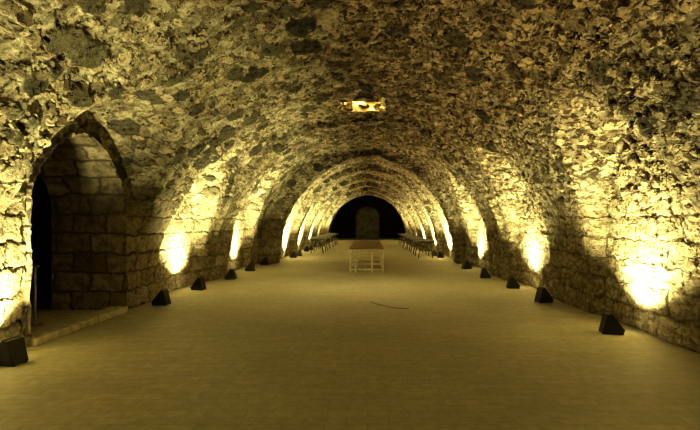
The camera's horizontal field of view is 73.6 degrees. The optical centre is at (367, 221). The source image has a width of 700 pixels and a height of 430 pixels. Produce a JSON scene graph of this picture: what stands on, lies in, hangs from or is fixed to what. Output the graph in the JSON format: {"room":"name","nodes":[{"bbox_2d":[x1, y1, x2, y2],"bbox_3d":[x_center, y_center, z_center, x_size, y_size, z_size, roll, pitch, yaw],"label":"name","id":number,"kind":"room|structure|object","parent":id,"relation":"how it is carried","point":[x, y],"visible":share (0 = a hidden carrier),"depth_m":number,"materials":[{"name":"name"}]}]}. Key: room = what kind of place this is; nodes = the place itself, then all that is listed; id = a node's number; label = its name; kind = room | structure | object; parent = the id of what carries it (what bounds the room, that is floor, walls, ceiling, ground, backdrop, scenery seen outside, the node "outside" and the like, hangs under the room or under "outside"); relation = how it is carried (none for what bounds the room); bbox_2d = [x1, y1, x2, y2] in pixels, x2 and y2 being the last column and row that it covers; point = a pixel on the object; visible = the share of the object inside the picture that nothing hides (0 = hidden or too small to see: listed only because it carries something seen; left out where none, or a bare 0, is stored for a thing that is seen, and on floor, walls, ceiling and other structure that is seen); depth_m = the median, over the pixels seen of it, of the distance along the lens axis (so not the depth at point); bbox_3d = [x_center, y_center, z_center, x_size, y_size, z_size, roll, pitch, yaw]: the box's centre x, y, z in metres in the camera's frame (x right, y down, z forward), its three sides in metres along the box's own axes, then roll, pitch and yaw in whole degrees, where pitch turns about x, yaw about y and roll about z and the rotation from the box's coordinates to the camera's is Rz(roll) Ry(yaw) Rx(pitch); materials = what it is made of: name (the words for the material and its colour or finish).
{"room":"vaulted stone hall","nodes":[
{"label":"vaulted stone hall","id":0,"kind":"room"},
{"bbox_2d":[30,310,97,331],"bbox_3d":[-6.200,1.680,7.600,2.640,0.040,2.440,0,0,0],"label":"floor","id":1,"kind":"structure","parent":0,"point":[48,318],"depth_m":8.20,"materials":[{"name":"beige stone"}]},
{"bbox_2d":[0,80,337,342],"bbox_3d":[-3.794,0.112,21.548,1.793,3.176,57.115,0,0,1],"label":"wall","id":2,"kind":"structure","parent":0,"point":[186,222],"depth_m":9.76,"materials":[{"name":"beige stone"}]},
{"bbox_2d":[0,0,699,212],"bbox_3d":[-0.252,-2.063,21.550,9.138,2.397,57.100,0,0,0],"label":"ceiling","id":3,"kind":"structure","parent":0,"point":[254,89],"depth_m":7.64,"materials":[{"name":"beige stone"}]},
{"bbox_2d":[337,96,385,111],"bbox_3d":[-0.137,-3.505,12.097,1.403,1.050,1.349,0,0,0],"label":"shaft","id":4,"kind":"object","parent":3,"relation":"attached to","point":[352,102],"visible":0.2,"depth_m":12.54,"materials":[{"name":"stone"}]},
{"bbox_2d":[0,238,699,429],"bbox_3d":[-2.300,1.700,21.900,15.000,0.001,58.200,0,0,0],"label":"floor","id":5,"kind":"structure","parent":0,"point":[301,342],"depth_m":5.61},
{"bbox_2d":[0,335,28,366],"bbox_3d":[-4.309,1.542,5.601,0.318,0.316,0.242,0,0,6],"label":"uplight","id":6,"kind":"object","parent":5,"relation":"on","point":[13,351],"visible":1,"depth_m":5.52,"materials":[{"name":"black paint"}]},
{"bbox_2d":[30,173,51,309],"bbox_3d":[-7.800,-0.100,8.950,3.600,3.600,7.100,0,0,0],"label":"doorway","id":7,"kind":"object","parent":5,"relation":"on","point":[41,212],"visible":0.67,"depth_m":12.50,"materials":[{"name":"stone"}]},
{"bbox_2d":[21,133,126,347],"bbox_3d":[-5.290,0.140,7.600,1.420,3.120,2.500,0,0,0],"label":"alcove arch","id":8,"kind":"object","parent":5,"relation":"on","point":[88,240],"visible":0.83,"depth_m":8.85,"materials":[{"name":"beige stone"}]},
{"bbox_2d":[30,265,42,326],"bbox_3d":[-6.000,1.175,7.500,1.520,0.970,0.220,0,0,0],"label":"railing","id":9,"kind":"object","parent":8,"relation":"on","point":[34,324],"visible":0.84,"depth_m":7.48,"materials":[{"name":"metal"}]},
{"bbox_2d":[30,306,127,345],"bbox_3d":[-4.700,1.645,7.600,0.340,0.110,2.435,0,0,0],"label":"stone kerb","id":10,"kind":"object","parent":5,"relation":"on","point":[44,335],"visible":0.95,"depth_m":7.32,"materials":[{"name":"beige stone"}]},
{"bbox_2d":[151,289,170,305],"bbox_3d":[-4.249,1.542,9.600,0.318,0.316,0.242,0,0,-1],"label":"uplight","id":11,"kind":"object","parent":5,"relation":"on","point":[162,298],"visible":1,"depth_m":9.48,"materials":[{"name":"black paint"}]},
{"bbox_2d":[190,277,205,289],"bbox_3d":[-4.249,1.542,11.700,0.318,0.316,0.242,0,0,3],"label":"uplight","id":12,"kind":"object","parent":5,"relation":"on","point":[199,284],"visible":1,"depth_m":11.58,"materials":[{"name":"black paint"}]},
{"bbox_2d":[224,268,236,279],"bbox_3d":[-4.089,1.542,13.900,0.318,0.316,0.242,0,0,-2],"label":"uplight","id":13,"kind":"object","parent":5,"relation":"on","point":[231,275],"visible":1,"depth_m":13.78,"materials":[{"name":"black paint"}]},
{"bbox_2d":[245,262,254,270],"bbox_3d":[-4.089,1.542,16.200,0.318,0.316,0.242,0,0,-3],"label":"uplight","id":14,"kind":"object","parent":5,"relation":"on","point":[250,267],"visible":1,"depth_m":16.08,"materials":[{"name":"black paint"}]},
{"bbox_2d":[260,257,269,264],"bbox_3d":[-4.089,1.542,18.502,0.318,0.316,0.242,0,0,10],"label":"uplight","id":15,"kind":"object","parent":5,"relation":"on","point":[265,261],"visible":0.99,"depth_m":18.39,"materials":[{"name":"black paint"}]},
{"bbox_2d":[290,251,296,257],"bbox_3d":[-3.549,1.542,22.200,0.318,0.316,0.242,0,0,0],"label":"uplight","id":16,"kind":"object","parent":5,"relation":"on","point":[293,255],"visible":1,"depth_m":22.08,"materials":[{"name":"black paint"}]},
{"bbox_2d":[309,237,326,252],"bbox_3d":[-2.750,1.297,26.000,0.800,0.814,1.900,0,0,0],"label":"trestle table","id":17,"kind":"object","parent":5,"relation":"on","point":[313,238],"visible":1,"depth_m":25.24,"materials":[{"name":"brown wood"}]},
{"bbox_2d":[316,236,330,250],"bbox_3d":[-2.750,1.297,28.500,0.800,0.814,1.900,0,0,0],"label":"trestle table","id":18,"kind":"object","parent":5,"relation":"on","point":[326,243],"visible":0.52,"depth_m":28.66,"materials":[{"name":"brown wood"}]},
{"bbox_2d":[320,235,333,247],"bbox_3d":[-2.750,1.297,31.000,0.800,0.814,1.900,0,0,0],"label":"trestle table","id":19,"kind":"object","parent":5,"relation":"on","point":[320,235],"visible":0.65,"depth_m":30.79,"materials":[{"name":"brown wood"}]},
{"bbox_2d":[324,234,335,245],"bbox_3d":[-2.750,1.297,33.500,0.800,0.814,1.900,0,0,0],"label":"trestle table","id":20,"kind":"object","parent":5,"relation":"on","point":[324,234],"visible":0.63,"depth_m":33.25,"materials":[{"name":"brown wood"}]},
{"bbox_2d":[349,245,383,272],"bbox_3d":[-0.050,1.290,16.750,1.180,0.820,2.100,0,0,0],"label":"table","id":21,"kind":"object","parent":5,"relation":"on","point":[356,248],"visible":1,"depth_m":15.72,"materials":[{"name":"paint"}]},
{"bbox_2d":[352,243,381,263],"bbox_3d":[-0.050,1.290,18.910,1.180,0.820,2.100,0,0,0],"label":"table","id":22,"kind":"object","parent":5,"relation":"on","point":[352,243],"visible":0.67,"depth_m":19.11,"materials":[{"name":"paint"}]},
{"bbox_2d":[353,241,380,257],"bbox_3d":[-0.050,1.290,21.070,1.180,0.820,2.100,0,0,0],"label":"table","id":23,"kind":"object","parent":5,"relation":"on","point":[354,241],"visible":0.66,"depth_m":21.07,"materials":[{"name":"paint"}]},
{"bbox_2d":[400,234,411,246],"bbox_3d":[2.700,1.297,32.600,0.800,0.814,1.900,0,0,0],"label":"trestle table","id":24,"kind":"object","parent":5,"relation":"on","point":[400,234],"visible":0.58,"depth_m":33.25,"materials":[{"name":"brown wood"}]},
{"bbox_2d":[403,235,417,248],"bbox_3d":[2.700,1.297,30.100,0.800,0.814,1.900,0,0,0],"label":"trestle table","id":25,"kind":"object","parent":5,"relation":"on","point":[405,236],"visible":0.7,"depth_m":29.42,"materials":[{"name":"brown wood"}]},
{"bbox_2d":[406,237,421,251],"bbox_3d":[2.700,1.297,27.600,0.800,0.814,1.900,0,0,0],"label":"trestle table","id":26,"kind":"object","parent":5,"relation":"on","point":[406,237],"visible":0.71,"depth_m":26.83,"materials":[{"name":"brown wood"}]},
{"bbox_2d":[409,238,427,254],"bbox_3d":[2.700,1.297,25.100,0.800,0.814,1.900,0,0,0],"label":"trestle table","id":27,"kind":"object","parent":5,"relation":"on","point":[412,239],"visible":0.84,"depth_m":24.83,"materials":[{"name":"brown wood"}]},
{"bbox_2d":[414,240,434,257],"bbox_3d":[2.700,1.297,22.600,0.800,0.814,1.900,0,0,0],"label":"trestle table","id":28,"kind":"object","parent":5,"relation":"on","point":[417,241],"visible":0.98,"depth_m":21.83,"materials":[{"name":"brown wood"}]},
{"bbox_2d":[437,251,443,257],"bbox_3d":[3.449,1.542,22.200,0.318,0.316,0.242,0,0,0],"label":"uplight","id":29,"kind":"object","parent":5,"relation":"on","point":[440,255],"visible":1,"depth_m":22.08,"materials":[{"name":"black paint"}]},
{"bbox_2d":[461,260,471,268],"bbox_3d":[3.569,1.542,16.902,0.318,0.316,0.242,0,0,-11],"label":"uplight","id":30,"kind":"object","parent":5,"relation":"on","point":[465,265],"visible":1,"depth_m":16.79,"materials":[{"name":"black paint"}]},
{"bbox_2d":[480,267,490,277],"bbox_3d":[3.569,1.542,14.199,0.318,0.316,0.242,0,0,6],"label":"uplight","id":31,"kind":"object","parent":5,"relation":"on","point":[484,273],"visible":1,"depth_m":14.08,"materials":[{"name":"black paint"}]},
{"bbox_2d":[506,276,519,288],"bbox_3d":[3.729,1.542,11.999,0.318,0.316,0.242,0,0,6],"label":"uplight","id":32,"kind":"object","parent":5,"relation":"on","point":[512,283],"visible":1,"depth_m":11.88,"materials":[{"name":"black paint"}]},
{"bbox_2d":[534,287,553,302],"bbox_3d":[3.729,1.542,9.901,0.318,0.316,0.242,0,0,-8],"label":"uplight","id":33,"kind":"object","parent":5,"relation":"on","point":[542,295],"visible":1,"depth_m":9.79,"materials":[{"name":"black paint"}]},
{"bbox_2d":[598,311,624,334],"bbox_3d":[3.729,1.542,7.148,0.318,0.316,0.242,0,0,11],"label":"uplight","id":34,"kind":"object","parent":5,"relation":"on","point":[609,324],"visible":1,"depth_m":7.04,"materials":[{"name":"black paint"}]},
{"bbox_2d":[331,195,404,237],"bbox_3d":[0.000,-0.900,50.000,9.200,5.200,0.001,0,0,0],"label":"wall","id":35,"kind":"structure","parent":0,"point":[392,222],"depth_m":50.00,"materials":[{"name":"stone"}]},
{"bbox_2d":[353,205,381,237],"bbox_3d":[-0.050,-0.050,49.840,3.000,3.500,0.220,0,0,0],"label":"surround","id":36,"kind":"object","parent":35,"relation":"attached to","point":[359,208],"visible":1,"depth_m":49.73,"materials":[{"name":"stone"}]},
{"bbox_2d":[356,207,378,237],"bbox_3d":[-0.050,0.050,49.890,2.500,3.300,0.120,0,0,0],"label":"panel","id":37,"kind":"object","parent":36,"relation":"attached to","point":[367,218],"visible":1,"depth_m":49.83,"materials":[{"name":"stone"}]},
{"bbox_2d":[399,75,699,353],"bbox_3d":[3.571,0.114,21.550,1.516,3.171,57.100,0,0,0],"label":"wall","id":38,"kind":"structure","parent":0,"point":[612,226],"depth_m":8.15,"materials":[{"name":"beige stone"}]}
]}

